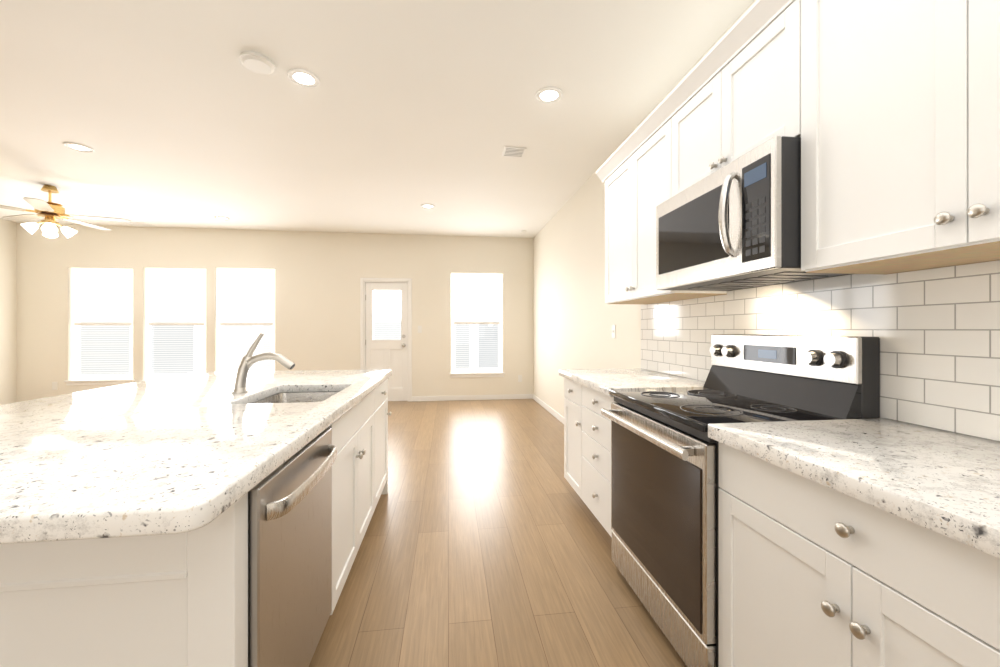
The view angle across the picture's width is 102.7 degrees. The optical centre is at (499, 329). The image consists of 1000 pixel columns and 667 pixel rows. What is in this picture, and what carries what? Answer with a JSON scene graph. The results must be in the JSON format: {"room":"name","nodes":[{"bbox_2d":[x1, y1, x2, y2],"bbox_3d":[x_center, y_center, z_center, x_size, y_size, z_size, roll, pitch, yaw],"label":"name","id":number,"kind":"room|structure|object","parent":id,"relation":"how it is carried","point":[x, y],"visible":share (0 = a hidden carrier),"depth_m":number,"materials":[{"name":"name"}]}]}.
{"room":"kitchen","nodes":[
{"label":"kitchen","id":0,"kind":"room"},
{"bbox_2d":[0,219,15,404],"bbox_3d":[-6.746,-0.189,1.300,0.150,2.820,9.800,0,0,-7],"label":"wall","id":1,"kind":"structure","parent":0,"point":[7,312],"depth_m":5.90,"materials":[{"name":"beige paint"}]},
{"bbox_2d":[16,223,532,401],"bbox_3d":[-3.357,-0.189,6.601,7.926,2.820,0.150,0,0,-7],"label":"wall","id":2,"kind":"structure","parent":0,"point":[318,275],"depth_m":6.54,"materials":[{"name":"beige paint"}]},
{"bbox_2d":[52,382,56,389],"bbox_3d":[-6.770,0.861,6.083,0.070,0.120,0.005,0,0,-7],"label":"wall outlet","id":3,"kind":"object","parent":2,"relation":"attached to","point":[54,385],"depth_m":6.08,"materials":[{"name":"white plastic"}]},
{"bbox_2d":[64,379,134,384],"bbox_3d":[-6.154,0.820,6.173,0.955,0.076,0.085,0,0,-7],"label":"window sill","id":4,"kind":"structure","parent":2,"relation":"attached to","point":[101,382],"depth_m":6.15,"materials":[{"name":"white wood"}]},
{"bbox_2d":[71,268,132,379],"bbox_3d":[-6.162,-0.080,6.239,0.891,1.722,0.072,0,0,-7],"label":"window","id":5,"kind":"structure","parent":2,"relation":"in","point":[75,323],"depth_m":6.21,"materials":[{"name":"white plastic"}]},
{"bbox_2d":[146,268,205,379],"bbox_3d":[-5.130,-0.082,6.372,0.901,1.759,0.072,0,0,-7],"label":"window","id":6,"kind":"structure","parent":2,"relation":"in","point":[149,376],"depth_m":6.34,"materials":[{"name":"white plastic"}]},
{"bbox_2d":[217,268,274,370],"bbox_3d":[-4.104,-0.084,6.503,0.895,1.796,0.072,0,0,-7],"label":"window","id":7,"kind":"structure","parent":2,"relation":"in","point":[220,323],"depth_m":6.47,"materials":[{"name":"white plastic"}]},
{"bbox_2d":[360,278,411,401],"bbox_3d":[-1.914,0.182,6.773,0.839,2.078,0.156,0,0,-7],"label":"door frame","id":8,"kind":"structure","parent":2,"relation":"attached to","point":[362,280],"depth_m":6.72,"materials":[{"name":"white wood"}]},
{"bbox_2d":[365,282,407,400],"bbox_3d":[-1.909,0.214,6.728,0.695,1.997,0.126,0,0,-7],"label":"door","id":9,"kind":"structure","parent":2,"relation":"in","point":[392,355],"depth_m":6.76,"materials":[{"name":"white wood"}]},
{"bbox_2d":[412,394,532,400],"bbox_3d":[-3.346,1.179,6.520,7.924,0.085,0.012,0,0,-7],"label":"baseboard","id":10,"kind":"structure","parent":2,"relation":"attached to","point":[471,397],"depth_m":6.88,"materials":[{"name":"white wood"}]},
{"bbox_2d":[451,273,501,372],"bbox_3d":[-0.403,-0.107,6.980,0.894,1.722,0.072,0,0,-7],"label":"window","id":11,"kind":"structure","parent":2,"relation":"in","point":[468,370],"depth_m":6.96,"materials":[{"name":"white plastic"}]},
{"bbox_2d":[449,372,504,377],"bbox_3d":[-0.394,0.793,6.914,0.958,0.076,0.085,0,0,-7],"label":"window sill","id":12,"kind":"structure","parent":2,"relation":"attached to","point":[471,375],"depth_m":6.88,"materials":[{"name":"white wood"}]},
{"bbox_2d":[0,0,753,237],"bbox_3d":[-2.741,-1.649,1.815,8.226,0.100,9.800,0,0,-7],"label":"ceiling","id":13,"kind":"structure","parent":0,"point":[174,113],"depth_m":2.86,"materials":[{"name":"paint"}]},
{"bbox_2d":[0,185,130,237],"bbox_3d":[-5.019,-1.319,4.513,1.354,0.561,1.326,0,0,-7],"label":"ceiling fan","id":14,"kind":"object","parent":13,"relation":"hanging from","point":[50,212],"visible":1,"depth_m":4.45,"materials":[{"name":"gold metal"}]},
{"bbox_2d":[63,142,93,152],"bbox_3d":[-3.695,-1.594,3.510,0.190,0.012,0.190,0,0,-7],"label":"recessed light","id":15,"kind":"object","parent":13,"relation":"in","point":[78,147],"visible":1,"depth_m":3.51,"materials":[{"name":"white plastic"}]},
{"bbox_2d":[123,222,156,226],"bbox_3d":[-5.472,-1.593,6.080,0.320,0.012,0.220,0,0,-7],"label":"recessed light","id":16,"kind":"object","parent":13,"relation":"in","point":[140,224],"visible":0.98,"depth_m":6.06,"materials":[{"name":"white"}]},
{"bbox_2d":[238,51,276,75],"bbox_3d":[-1.448,-1.584,2.394,0.196,0.030,0.196,0,0,-7],"label":"smoke detector","id":17,"kind":"object","parent":13,"relation":"attached to","point":[257,63],"visible":0.98,"depth_m":2.37,"materials":[{"name":"white plastic"}]},
{"bbox_2d":[287,69,319,87],"bbox_3d":[-1.248,-1.594,2.546,0.190,0.012,0.190,0,0,-7],"label":"recessed light","id":18,"kind":"object","parent":13,"relation":"in","point":[303,78],"visible":1,"depth_m":2.55,"materials":[{"name":"white plastic"}]},
{"bbox_2d":[421,204,434,208],"bbox_3d":[-0.934,-1.594,5.192,0.190,0.012,0.190,0,0,-7],"label":"recessed light","id":19,"kind":"object","parent":13,"relation":"in","point":[428,206],"visible":1,"depth_m":5.21,"materials":[{"name":"white plastic"}]},
{"bbox_2d":[502,147,526,157],"bbox_3d":[0.126,-1.593,3.610,0.200,0.012,0.200,0,0,-7],"label":"ceiling vent","id":20,"kind":"object","parent":13,"relation":"in","point":[516,152],"visible":1,"depth_m":3.59,"materials":[{"name":"white metal"}]},
{"bbox_2d":[535,87,562,103],"bbox_3d":[0.335,-1.594,2.731,0.190,0.012,0.190,0,0,-7],"label":"recessed light","id":21,"kind":"object","parent":13,"relation":"in","point":[548,95],"visible":1,"depth_m":2.73,"materials":[{"name":"white plastic"}]},
{"bbox_2d":[309,399,686,666],"bbox_3d":[-2.741,1.271,1.815,8.226,0.100,9.800,0,0,-7],"label":"floor","id":22,"kind":"structure","parent":0,"point":[487,540],"depth_m":2.08,"materials":[{"name":"brown wood"}]},
{"bbox_2d":[0,421,339,666],"bbox_3d":[-0.918,0.794,1.228,0.622,0.853,0.673,0,0,-7],"label":"base cabinet","id":23,"kind":"object","parent":22,"relation":"on","point":[261,588],"depth_m":0.86,"materials":[{"name":"white wood"}]},
{"bbox_2d":[0,369,391,548],"bbox_3d":[-1.329,0.323,1.758,1.352,0.045,2.355,0,0,-7],"label":"countertop","id":24,"kind":"structure","parent":23,"relation":"on","point":[148,460],"depth_m":1.00,"materials":[{"name":"white stone"}]},
{"bbox_2d":[228,333,294,392],"bbox_3d":[-1.123,0.159,1.903,0.276,0.284,0.066,0,0,-7],"label":"faucet","id":25,"kind":"object","parent":24,"relation":"on","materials":[{"name":"silver metal"}]},
{"bbox_2d":[252,389,359,452],"bbox_3d":[-0.967,0.446,1.913,0.440,0.225,0.620,0,0,-7],"label":"sink","id":26,"kind":"object","parent":24,"relation":"in","point":[350,423],"depth_m":2.06,"materials":[{"name":"silver metal"}]},
{"bbox_2d":[340,377,390,540],"bbox_3d":[-1.099,0.783,2.622,0.619,0.875,0.600,0,0,-7],"label":"base cabinet","id":27,"kind":"object","parent":22,"relation":"on","point":[364,461],"depth_m":2.18,"materials":[{"name":"white wood"}]},
{"bbox_2d":[564,380,574,489],"bbox_3d":[0.810,0.783,2.827,0.619,0.874,0.399,0,0,-7],"label":"base cabinet","id":28,"kind":"object","parent":22,"relation":"on","point":[569,385],"depth_m":2.85,"materials":[{"name":"white wood"}]},
{"bbox_2d":[575,384,614,537],"bbox_3d":[0.866,0.783,2.388,0.619,0.874,0.606,0,0,-7],"label":"base cabinet","id":29,"kind":"object","parent":22,"relation":"on","point":[592,429],"depth_m":2.36,"materials":[{"name":"white wood"}]},
{"bbox_2d":[559,368,705,395],"bbox_3d":[0.826,0.323,2.559,0.655,0.045,0.958,0,0,-7],"label":"countertop","id":30,"kind":"structure","parent":29,"relation":"on","point":[599,380],"depth_m":2.44,"materials":[{"name":"white stone"}]},
{"bbox_2d":[601,334,879,666],"bbox_3d":[0.899,0.623,1.697,0.707,1.194,0.764,0,0,-7],"label":"range","id":31,"kind":"object","parent":22,"relation":"on","point":[665,487],"visible":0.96,"depth_m":1.51,"materials":[{"name":"grey metal"}]},
{"bbox_2d":[718,444,999,666],"bbox_3d":[1.062,0.783,0.866,0.619,0.874,0.916,0,0,-7],"label":"base cabinet","id":32,"kind":"object","parent":22,"relation":"on","point":[872,542],"depth_m":0.89,"materials":[{"name":"white wood"}]},
{"bbox_2d":[708,416,999,563],"bbox_3d":[1.103,0.323,0.410,0.655,0.045,1.832,0,0,-7],"label":"countertop","id":33,"kind":"structure","parent":32,"relation":"on","point":[943,482],"depth_m":0.90,"materials":[{"name":"white stone"}]},
{"bbox_2d":[533,0,998,416],"bbox_3d":[1.264,-0.189,2.330,0.150,2.820,9.800,0,0,-7],"label":"wall","id":34,"kind":"structure","parent":0,"point":[576,317],"depth_m":4.62,"materials":[{"name":"beige paint"}]},
{"bbox_2d":[533,394,563,423],"bbox_3d":[0.839,1.179,5.002,0.012,0.085,4.068,0,0,-7],"label":"baseboard","id":35,"kind":"structure","parent":34,"relation":"attached to","point":[554,413],"depth_m":5.85,"materials":[{"name":"white wood"}]},
{"bbox_2d":[612,325,614,337],"bbox_3d":[1.018,0.021,3.594,0.011,0.120,0.070,0,0,-7],"label":"light switch","id":36,"kind":"object","parent":34,"relation":"attached to","point":[613,331],"visible":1,"depth_m":3.59,"materials":[{"name":"white plastic"}]},
{"bbox_2d":[604,100,726,303],"bbox_3d":[0.995,-0.687,2.547,0.324,0.995,0.892,0,0,-7],"label":"upper cabinet","id":37,"kind":"object","parent":34,"relation":"attached to","point":[636,178],"depth_m":2.47,"materials":[{"name":"white wood"}]},
{"bbox_2d":[668,0,791,198],"bbox_3d":[1.101,-0.913,1.722,0.324,0.543,0.768,0,0,-7],"label":"upper cabinet","id":38,"kind":"object","parent":34,"relation":"attached to","point":[740,98],"depth_m":1.62,"materials":[{"name":"white wood"}]},
{"bbox_2d":[656,136,849,290],"bbox_3d":[1.028,-0.418,1.713,0.472,0.438,0.764,0,0,-7],"label":"over-the-range microwave","id":39,"kind":"object","parent":38,"relation":"attached to","point":[735,224],"visible":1,"depth_m":1.49,"materials":[{"name":"grey metal"}]},
{"bbox_2d":[792,0,999,273],"bbox_3d":[1.209,-0.687,0.884,0.324,0.995,0.917,0,0,-7],"label":"upper cabinet","id":40,"kind":"object","parent":34,"relation":"attached to","point":[887,112],"depth_m":1.05,"materials":[{"name":"white wood"}]},
{"label":"outside","id":41,"kind":"structure","parent":0,"visible":0},
{"bbox_2d":[78,271,499,374],"bbox_3d":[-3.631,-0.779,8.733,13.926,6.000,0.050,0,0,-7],"label":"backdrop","id":42,"kind":"structure","parent":41,"point":[230,307],"depth_m":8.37,"materials":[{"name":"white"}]}
]}

